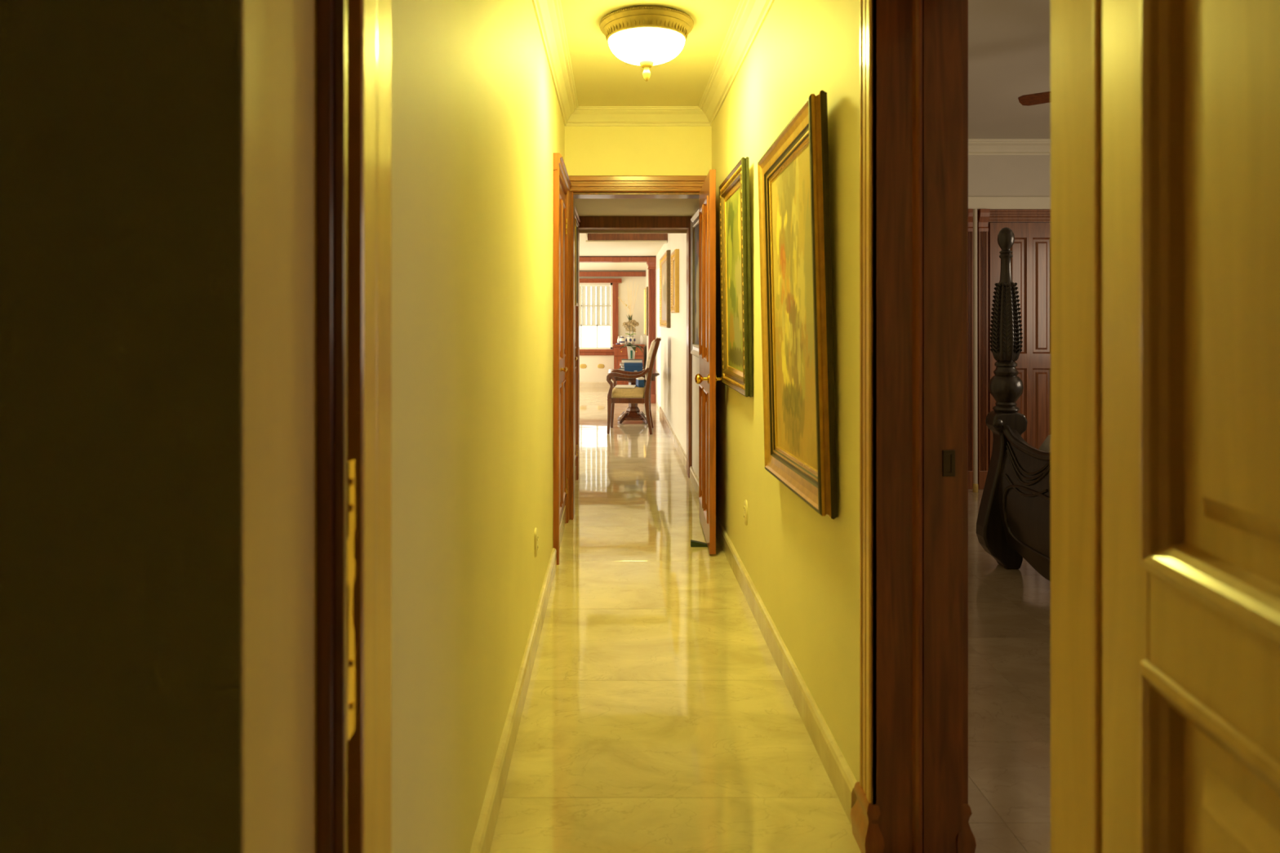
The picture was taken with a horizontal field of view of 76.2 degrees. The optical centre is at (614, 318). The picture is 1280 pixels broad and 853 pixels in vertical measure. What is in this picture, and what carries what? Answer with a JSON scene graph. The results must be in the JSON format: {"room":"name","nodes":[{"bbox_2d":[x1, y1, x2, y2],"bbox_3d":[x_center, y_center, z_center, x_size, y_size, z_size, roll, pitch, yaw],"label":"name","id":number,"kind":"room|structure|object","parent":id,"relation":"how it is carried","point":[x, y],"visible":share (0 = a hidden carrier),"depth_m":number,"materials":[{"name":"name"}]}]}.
{"room":"home hallway","nodes":[
{"label":"home hallway","id":0,"kind":"room"},
{"bbox_2d":[0,0,240,852],"bbox_3d":[-1.665,-0.025,0.812,2.670,2.650,0.185,0,0,0],"label":"wall","id":1,"kind":"structure","parent":0,"point":[120,120],"depth_m":0.72,"materials":[{"name":"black paint"}]},
{"bbox_2d":[240,0,391,852],"bbox_3d":[0.163,0.180,0.910,0.995,2.240,0.380,0,0,0],"label":"door","id":2,"kind":"structure","parent":1,"relation":"in","point":[316,75],"depth_m":0.90,"materials":[{"name":"brown wood"}]},
{"bbox_2d":[391,0,564,852],"bbox_3d":[-0.396,-0.025,3.140,0.140,2.650,4.300,0,0,0],"label":"wall","id":3,"kind":"structure","parent":0,"point":[477,124],"depth_m":1.79,"materials":[{"name":"beige paint"}]},
{"bbox_2d":[469,548,556,852],"bbox_3d":[-0.316,1.250,2.680,0.022,0.100,3.160,0,0,0],"label":"baseboard","id":4,"kind":"structure","parent":3,"relation":"attached to","point":[486,827],"depth_m":2.42,"materials":[{"name":"stone"}]},
{"bbox_2d":[533,527,537,557],"bbox_3d":[-0.320,0.915,3.330,0.012,0.118,0.070,0,0,0],"label":"wall outlet","id":5,"kind":"object","parent":3,"relation":"attached to","point":[535,537],"visible":1,"depth_m":3.30,"materials":[{"name":"beige plastic"}]},
{"bbox_2d":[531,0,578,125],"bbox_3d":[-0.279,-1.298,3.100,0.096,0.105,4.380,0,0,0],"label":"trim","id":6,"kind":"structure","parent":3,"relation":"attached to","point":[548,13],"depth_m":3.98,"materials":[{"name":"paint"}]},
{"bbox_2d":[579,270,645,382],"bbox_3d":[-0.250,0.100,15.475,2.000,2.400,0.150,0,0,0],"label":"wall","id":7,"kind":"structure","parent":0,"point":[629,282],"depth_m":15.40,"materials":[{"name":"paint"}]},
{"bbox_2d":[579,364,586,368],"bbox_3d":[-0.600,0.905,15.394,0.130,0.085,0.012,0,0,0],"label":"wall outlet","id":8,"kind":"object","parent":7,"relation":"attached to","point":[581,366],"visible":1,"depth_m":15.39,"materials":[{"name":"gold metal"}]},
{"bbox_2d":[579,278,621,355],"bbox_3d":[-0.642,-0.022,15.398,1.535,1.445,0.185,0,0,0],"label":"window","id":9,"kind":"structure","parent":7,"relation":"in","point":[614,282],"depth_m":15.37,"materials":[{"name":"red wood"}]},
{"bbox_2d":[579,284,610,324],"bbox_3d":[-0.647,-0.248,15.429,1.115,0.757,0.026,0,0,0],"label":"vertical blind","id":10,"kind":"object","parent":9,"relation":"attached to","point":[584,286],"visible":0.53,"depth_m":15.43,"materials":[{"name":"white fabric"}]},
{"bbox_2d":[597,364,604,368],"bbox_3d":[-0.265,0.905,15.394,0.130,0.085,0.012,0,0,0],"label":"wall outlet","id":11,"kind":"object","parent":7,"relation":"attached to","point":[599,366],"visible":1,"depth_m":15.39,"materials":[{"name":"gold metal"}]},
{"bbox_2d":[579,382,644,386],"bbox_3d":[-1.220,1.250,15.389,3.560,0.100,0.022,0,0,0],"label":"baseboard","id":12,"kind":"structure","parent":7,"relation":"attached to","point":[581,384],"depth_m":15.38,"materials":[{"name":"stone"}]},
{"bbox_2d":[579,271,645,276],"bbox_3d":[-1.210,-0.830,15.350,3.580,0.090,0.100,0,0,0],"label":"trim","id":13,"kind":"structure","parent":7,"relation":"attached to","point":[581,273],"depth_m":15.30,"materials":[{"name":"red wood"}]},
{"bbox_2d":[579,256,653,270],"bbox_3d":[-1.225,-1.050,14.000,3.950,0.300,3.000,0,0,0],"label":"ceiling","id":14,"kind":"structure","parent":0,"point":[583,266],"depth_m":14.21,"materials":[{"name":"paint"}]},
{"bbox_2d":[580,256,655,257],"bbox_3d":[-0.437,-1.018,12.580,2.126,0.165,0.160,0,0,0],"label":"wall","id":15,"kind":"structure","parent":0,"point":[580,256],"depth_m":12.50,"materials":[{"name":"paint"}]},
{"bbox_2d":[579,257,646,262],"bbox_3d":[-0.485,-0.901,12.570,2.030,0.073,0.220,0,0,0],"label":"trim","id":16,"kind":"structure","parent":15,"relation":"attached to","point":[582,260],"depth_m":12.46,"materials":[{"name":"red wood"}]},
{"bbox_2d":[646,257,656,403],"bbox_3d":[-0.467,0.182,12.555,2.186,2.236,0.250,0,0,0],"label":"door","id":17,"kind":"structure","parent":15,"relation":"in","point":[651,261],"depth_m":12.46,"materials":[{"name":"red wood"}]},
{"bbox_2d":[579,233,664,256],"bbox_3d":[-1.987,-1.015,9.655,5.226,0.130,5.690,0,0,0],"label":"ceiling","id":18,"kind":"structure","parent":0,"point":[585,249],"depth_m":11.26,"materials":[{"name":"paint"}]},
{"bbox_2d":[574,198,699,216],"bbox_3d":[0.167,-0.890,6.125,1.266,0.120,1.350,0,0,0],"label":"ceiling","id":19,"kind":"structure","parent":0,"point":[584,206],"depth_m":6.09,"materials":[{"name":"beige paint"}]},
{"bbox_2d":[564,125,711,175],"bbox_3d":[0.150,-1.085,5.370,0.952,0.530,0.160,0,0,0],"label":"wall","id":20,"kind":"structure","parent":0,"point":[589,150],"depth_m":5.29,"materials":[{"name":"beige paint"}]},
{"bbox_2d":[568,175,706,519],"bbox_3d":[0.150,0.189,5.360,0.950,2.222,0.200,0,0,0],"label":"door","id":21,"kind":"structure","parent":20,"relation":"in","point":[582,186],"depth_m":5.26,"materials":[{"name":"orange wood"}]},
{"bbox_2d":[694,168,721,554],"bbox_3d":[0.547,0.238,4.860,0.188,2.100,0.820,0,0,2],"label":"door","id":22,"kind":"structure","parent":21,"relation":"attached to","point":[707,378],"depth_m":4.54,"materials":[{"name":"orange wood"}]},
{"bbox_2d":[565,106,710,125],"bbox_3d":[0.150,-1.298,5.243,0.952,0.105,0.096,0,0,0],"label":"trim","id":23,"kind":"structure","parent":20,"relation":"attached to","point":[582,115],"depth_m":5.25,"materials":[{"name":"paint"}]},
{"bbox_2d":[645,267,648,382],"bbox_3d":[0.665,0.100,14.080,0.170,2.400,2.840,0,0,0],"label":"wall","id":24,"kind":"structure","parent":0,"point":[646,270],"depth_m":14.81,"materials":[{"name":"paint"}]},
{"bbox_2d":[644,286,648,335],"bbox_3d":[0.557,-0.120,14.450,0.044,0.840,1.000,0,0,0],"label":"framed painting","id":25,"kind":"object","parent":24,"relation":"attached to","point":[646,290],"visible":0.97,"depth_m":14.71,"materials":[{"name":"paint"}]},
{"bbox_2d":[655,0,859,782],"bbox_3d":[0.728,-0.025,7.270,0.204,2.650,10.460,0,0,0],"label":"wall","id":26,"kind":"structure","parent":0,"point":[803,564],"depth_m":2.78,"materials":[{"name":"beige paint"}]},
{"bbox_2d":[586,240,667,243],"bbox_3d":[0.138,-0.913,9.742,0.965,0.026,0.175,0,0,0],"label":"trim","id":27,"kind":"structure","parent":26,"relation":"attached to","point":[587,241],"depth_m":9.67,"materials":[{"name":"paint"}]},
{"bbox_2d":[587,233,667,240],"bbox_3d":[0.150,-0.967,9.765,0.951,0.090,0.130,0,0,0],"label":"trim","id":28,"kind":"structure","parent":26,"relation":"attached to","point":[590,236],"depth_m":9.70,"materials":[{"name":"brown wood"}]},
{"bbox_2d":[657,264,660,409],"bbox_3d":[0.654,0.270,11.675,0.052,2.060,1.050,0,0,0],"label":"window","id":29,"kind":"structure","parent":26,"relation":"in","point":[658,267],"depth_m":12.16,"materials":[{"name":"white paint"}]},
{"bbox_2d":[659,249,670,328],"bbox_3d":[0.604,-0.330,9.930,0.044,0.880,1.460,0,0,0],"label":"framed painting","id":30,"kind":"object","parent":26,"relation":"attached to","point":[664,261],"visible":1,"depth_m":9.77,"materials":[{"name":"paint"}]},
{"bbox_2d":[659,406,686,471],"bbox_3d":[0.616,1.250,8.970,0.022,0.100,4.260,0,0,0],"label":"baseboard","id":31,"kind":"structure","parent":26,"relation":"attached to","point":[681,452],"depth_m":8.31,"materials":[{"name":"stone"}]},
{"bbox_2d":[671,248,679,312],"bbox_3d":[0.604,-0.365,8.240,0.044,0.620,0.580,0,0,0],"label":"framed painting","id":32,"kind":"object","parent":26,"relation":"attached to","point":[675,254],"visible":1,"depth_m":7.95,"materials":[{"name":"paint"}]},
{"bbox_2d":[689,466,698,497],"bbox_3d":[0.616,1.250,6.040,0.022,0.100,1.160,0,0,0],"label":"baseboard","id":33,"kind":"structure","parent":26,"relation":"attached to","point":[694,478],"depth_m":6.23,"materials":[{"name":"stone"}]},
{"bbox_2d":[690,207,699,357],"bbox_3d":[0.606,-0.250,5.950,0.040,1.060,0.800,0,0,0],"label":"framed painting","id":34,"kind":"object","parent":26,"relation":"attached to","point":[695,219],"visible":0.44,"depth_m":6.23,"materials":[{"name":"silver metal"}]},
{"bbox_2d":[719,156,752,397],"bbox_3d":[0.596,-0.186,4.085,0.051,1.086,0.810,0,0,0],"label":"framed painting","id":35,"kind":"object","parent":26,"relation":"attached to","point":[734,191],"visible":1,"depth_m":4.03,"materials":[{"name":"gilded wood"},{"name":"dark wood"},{"name":"oil paint"}]},
{"bbox_2d":[698,0,774,125],"bbox_3d":[0.579,-1.298,3.100,0.096,0.105,4.380,0,0,0],"label":"trim","id":36,"kind":"structure","parent":26,"relation":"attached to","point":[749,15],"depth_m":3.98,"materials":[{"name":"paint"}]},
{"bbox_2d":[743,499,747,524],"bbox_3d":[0.620,0.923,3.880,0.012,0.118,0.070,0,0,0],"label":"wall outlet","id":37,"kind":"object","parent":26,"relation":"attached to","point":[745,504],"visible":1,"depth_m":3.86,"materials":[{"name":"beige plastic"}]},
{"bbox_2d":[715,512,857,825],"bbox_3d":[0.616,1.250,3.685,0.022,0.100,3.190,0,0,0],"label":"baseboard","id":38,"kind":"structure","parent":26,"relation":"attached to","point":[838,771],"depth_m":2.71,"materials":[{"name":"stone"}]},
{"bbox_2d":[757,89,838,519],"bbox_3d":[0.586,-0.029,2.720,0.070,1.233,0.908,0,0,0],"label":"framed painting","id":39,"kind":"object","parent":26,"relation":"attached to","point":[799,420],"visible":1,"depth_m":2.60,"materials":[{"name":"paint"}]},
{"bbox_2d":[850,0,1102,852],"bbox_3d":[0.728,0.185,1.542,0.265,2.230,1.064,0,0,0],"label":"door frame","id":40,"kind":"structure","parent":26,"relation":"in","point":[911,791],"depth_m":1.95,"materials":[{"name":"brown wood"}]},
{"bbox_2d":[1102,0,1279,852],"bbox_3d":[0.538,0.243,0.530,0.061,2.090,0.820,0,0,6],"label":"door","id":41,"kind":"structure","parent":40,"relation":"attached to","point":[1191,88],"depth_m":0.79,"materials":[{"name":"brown wood"}]},
{"bbox_2d":[489,386,1050,852],"bbox_3d":[0.250,1.360,8.060,9.500,0.120,14.680,0,0,0],"label":"floor","id":42,"kind":"structure","parent":0,"point":[659,715],"depth_m":2.77,"materials":[{"name":"beige stone"}]},
{"bbox_2d":[553,152,571,564],"bbox_3d":[-0.302,0.215,4.770,0.046,2.170,0.952,0,0,0],"label":"door","id":43,"kind":"structure","parent":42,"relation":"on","point":[562,182],"depth_m":4.64,"materials":[{"name":"orange wood"}]},
{"bbox_2d":[574,205,580,484],"bbox_3d":[-0.302,0.250,6.060,0.046,2.100,1.132,0,0,0],"label":"closet","id":44,"kind":"object","parent":42,"relation":"on","point":[576,215],"visible":0.3,"depth_m":6.55,"materials":[{"name":"orange wood"}]},
{"bbox_2d":[613,343,644,385],"bbox_3d":[0.255,0.890,15.120,0.586,0.819,0.486,0,0,0],"label":"sideboard","id":45,"kind":"object","parent":42,"relation":"on","point":[622,353],"visible":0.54,"depth_m":14.91,"materials":[{"name":"red wood"}]},
{"bbox_2d":[619,336,624,344],"bbox_3d":[0.130,0.403,14.960,0.103,0.155,0.103,0,0,0],"label":"ginger jar","id":46,"kind":"object","parent":45,"relation":"on","point":[622,338],"visible":1,"depth_m":14.93,"materials":[{"name":"white ceramic"}]},
{"bbox_2d":[625,335,635,344],"bbox_3d":[0.285,0.401,15.029,0.199,0.160,0.198,0,0,0],"label":"jar","id":47,"kind":"object","parent":45,"relation":"on","point":[632,340],"visible":0.8,"depth_m":14.96,"materials":[{"name":"white ceramic"}]},
{"bbox_2d":[617,284,639,335],"bbox_3d":[0.255,-0.198,15.034,0.382,1.064,0.217,0,0,0],"label":"bouquet","id":48,"kind":"object","parent":47,"relation":"on","point":[632,323],"visible":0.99,"depth_m":15.02,"materials":[{"name":"beige plant"}]},
{"bbox_2d":[640,335,644,344],"bbox_3d":[0.500,0.398,15.060,0.092,0.165,0.092,0,0,0],"label":"ginger jar","id":49,"kind":"object","parent":45,"relation":"on","point":[642,338],"visible":1,"depth_m":15.03,"materials":[{"name":"white ceramic"}]},
{"bbox_2d":[607,368,659,423],"bbox_3d":[0.225,0.978,10.190,0.628,0.636,0.848,0,0,0],"label":"pedestal table","id":50,"kind":"object","parent":42,"relation":"on","point":[633,412],"visible":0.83,"depth_m":10.06,"materials":[{"name":"brown wood"}]},
{"bbox_2d":[623,362,642,371],"bbox_3d":[0.225,0.601,9.930,0.226,0.118,0.146,0,0,2],"label":"gift box","id":51,"kind":"object","parent":50,"relation":"on","point":[628,366],"visible":0.82,"depth_m":9.86,"materials":[{"name":"blue cardboard"}]},
{"bbox_3d":[0.201,0.640,10.180,0.290,0.040,0.210,0,0,2],"label":"book","id":52,"kind":"object","parent":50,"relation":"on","visible":0},
{"bbox_3d":[0.213,0.605,10.180,0.270,0.030,0.210,0,0,-3],"label":"book","id":53,"kind":"object","parent":52,"relation":"on","visible":0},
{"bbox_3d":[0.201,0.573,10.180,0.280,0.034,0.210,0,0,-1],"label":"book","id":54,"kind":"object","parent":53,"relation":"on","visible":0},
{"bbox_2d":[621,359,642,363],"bbox_3d":[0.213,0.535,10.180,0.260,0.042,0.210,0,0,3],"label":"book","id":55,"kind":"object","parent":54,"relation":"on","point":[623,361],"visible":0.8,"depth_m":10.08,"materials":[{"name":"white paper"}]},
{"bbox_2d":[619,329,643,359],"bbox_3d":[0.206,0.304,10.180,0.294,0.420,0.224,0,0,0],"label":"potted orchid","id":56,"kind":"object","parent":55,"relation":"on","point":[631,348],"visible":1,"depth_m":10.14,"materials":[{"name":"white ceramic"}]},
{"bbox_2d":[606,337,662,434],"bbox_3d":[0.229,0.762,9.417,0.613,1.079,0.596,0,0,4],"label":"armchair","id":57,"kind":"object","parent":42,"relation":"on","point":[637,394],"visible":0.99,"depth_m":9.15,"materials":[{"name":"brown wood"}]},
{"bbox_2d":[614,384,635,387],"bbox_3d":[0.122,0.782,9.364,0.225,0.012,0.280,0,0,6],"label":"paper stack","id":58,"kind":"object","parent":57,"relation":"on","point":[617,385],"visible":1,"depth_m":9.28,"materials":[{"name":"white paper"}]},
{"bbox_2d":[611,386,645,398],"bbox_3d":[0.164,0.845,9.421,0.398,0.111,0.506,0,0,4],"label":"seat cushion","id":59,"kind":"object","parent":57,"relation":"on","point":[637,392],"depth_m":9.18,"materials":[{"name":"fabric"}]},
{"bbox_2d":[635,377,644,386],"bbox_3d":[0.290,0.735,9.399,0.072,0.108,0.164,0,0,-8],"label":"gift box","id":60,"kind":"object","parent":57,"relation":"on","point":[639,381],"visible":0.93,"depth_m":9.32,"materials":[{"name":"blue cardboard"}]},
{"bbox_2d":[644,339,655,380],"bbox_3d":[0.418,0.476,9.390,0.129,0.448,0.477,0,0,4],"label":"cushion","id":61,"kind":"object","parent":57,"relation":"on","point":[651,358],"depth_m":9.15,"materials":[{"name":"beige fabric"}]},
{"bbox_2d":[690,539,707,546],"bbox_3d":[0.495,1.284,4.654,0.126,0.032,0.037,0,0,0],"label":"wedge","id":62,"kind":"object","parent":42,"relation":"on","point":[693,543],"visible":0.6,"depth_m":4.63,"materials":[{"name":"green rubber"}]},
{"bbox_2d":[972,208,978,493],"bbox_3d":[2.695,0.240,6.107,0.041,2.120,0.055,0,0,0],"label":"pole","id":63,"kind":"object","parent":42,"relation":"on","point":[975,488],"visible":1,"depth_m":6.10,"materials":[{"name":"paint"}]},
{"bbox_2d":[968,208,1050,488],"bbox_3d":[2.915,0.236,6.456,4.130,2.128,0.558,0,0,0],"label":"wardrobe","id":64,"kind":"object","parent":42,"relation":"on","point":[1031,228],"visible":0.21,"depth_m":6.22,"materials":[{"name":"brown wood"}]},
{"bbox_2d":[976,226,1050,581],"bbox_3d":[3.006,0.412,3.495,2.198,1.776,1.716,0,0,0],"label":"bed","id":65,"kind":"object","parent":42,"relation":"on","point":[1013,523],"visible":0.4,"depth_m":4.21,"materials":[{"name":"brown wood"}]},
{"bbox_2d":[989,282,1022,360],"bbox_3d":[2.045,0.018,4.270,0.156,0.408,0.156,0,0,0],"label":"bedpost","id":66,"kind":"object","parent":65,"relation":"on","point":[1006,342],"depth_m":4.22,"materials":[{"name":"brown wood"}]},
{"bbox_2d":[1039,435,1050,452],"bbox_3d":[3.080,0.769,3.495,1.890,0.462,1.424,0,0,0],"label":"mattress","id":67,"kind":"object","parent":65,"relation":"on","point":[1046,446],"visible":0.09,"depth_m":4.09,"materials":[{"name":"grey fabric"}]},
{"bbox_2d":[560,0,1050,138],"bbox_3d":[1.000,-1.400,3.785,8.200,0.100,6.130,0,0,0],"label":"ceiling","id":68,"kind":"structure","parent":0,"point":[601,78],"depth_m":4.34,"materials":[{"name":"paint"}]},
{"bbox_2d":[599,5,693,81],"bbox_3d":[0.144,-1.214,3.720,0.429,0.271,0.429,0,0,24],"label":"ceiling lamp","id":69,"kind":"object","parent":68,"relation":"attached to","point":[646,37],"visible":1,"depth_m":3.59,"materials":[{"name":"white glass"}]},
{"bbox_2d":[1017,91,1050,105],"bbox_3d":[2.665,-1.212,3.763,1.288,0.275,1.332,0,0,0],"label":"ceiling fan","id":70,"kind":"object","parent":68,"relation":"hanging from","point":[1042,97],"visible":0.05,"depth_m":4.14,"materials":[{"name":"brown wood"}]},
{"bbox_2d":[968,155,1050,196],"bbox_3d":[2.965,-1.090,6.495,4.270,0.520,0.510,0,0,0],"label":"wall","id":71,"kind":"structure","parent":0,"point":[988,175],"depth_m":6.24,"materials":[{"name":"paint"}]},
{"bbox_2d":[968,138,1050,155],"bbox_3d":[2.915,-1.298,6.193,4.170,0.105,0.096,0,0,0],"label":"trim","id":72,"kind":"structure","parent":71,"relation":"attached to","point":[975,146],"depth_m":6.20,"materials":[{"name":"paint"}]},
{"bbox_2d":[968,196,1050,208],"bbox_3d":[2.915,-0.877,6.223,4.150,0.095,0.035,0,0,0],"label":"trim","id":73,"kind":"structure","parent":71,"relation":"attached to","point":[978,202],"depth_m":6.21,"materials":[{"name":"paint"}]},
{"bbox_3d":[-2.463,0.075,6.730,4.274,2.450,0.140,0,0,0],"label":"wall","id":74,"kind":"structure","parent":0,"visible":0},
{"bbox_2d":[578,216,692,478],"bbox_3d":[0.150,0.234,6.745,0.952,2.131,0.210,0,0,0],"label":"door","id":75,"kind":"structure","parent":74,"relation":"in","point":[588,224],"depth_m":6.64,"materials":[{"name":"brown wood"}]},
{"bbox_3d":[-0.396,0.125,5.975,0.140,2.350,1.370,0,0,0],"label":"wall","id":76,"kind":"structure","parent":0,"visible":0},
{"bbox_2d":[574,217,577,306],"bbox_3d":[-0.285,-0.400,5.980,0.018,0.620,0.360,0,0,0],"label":"picture frame","id":77,"kind":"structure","parent":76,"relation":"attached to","point":[575,220],"depth_m":5.80,"materials":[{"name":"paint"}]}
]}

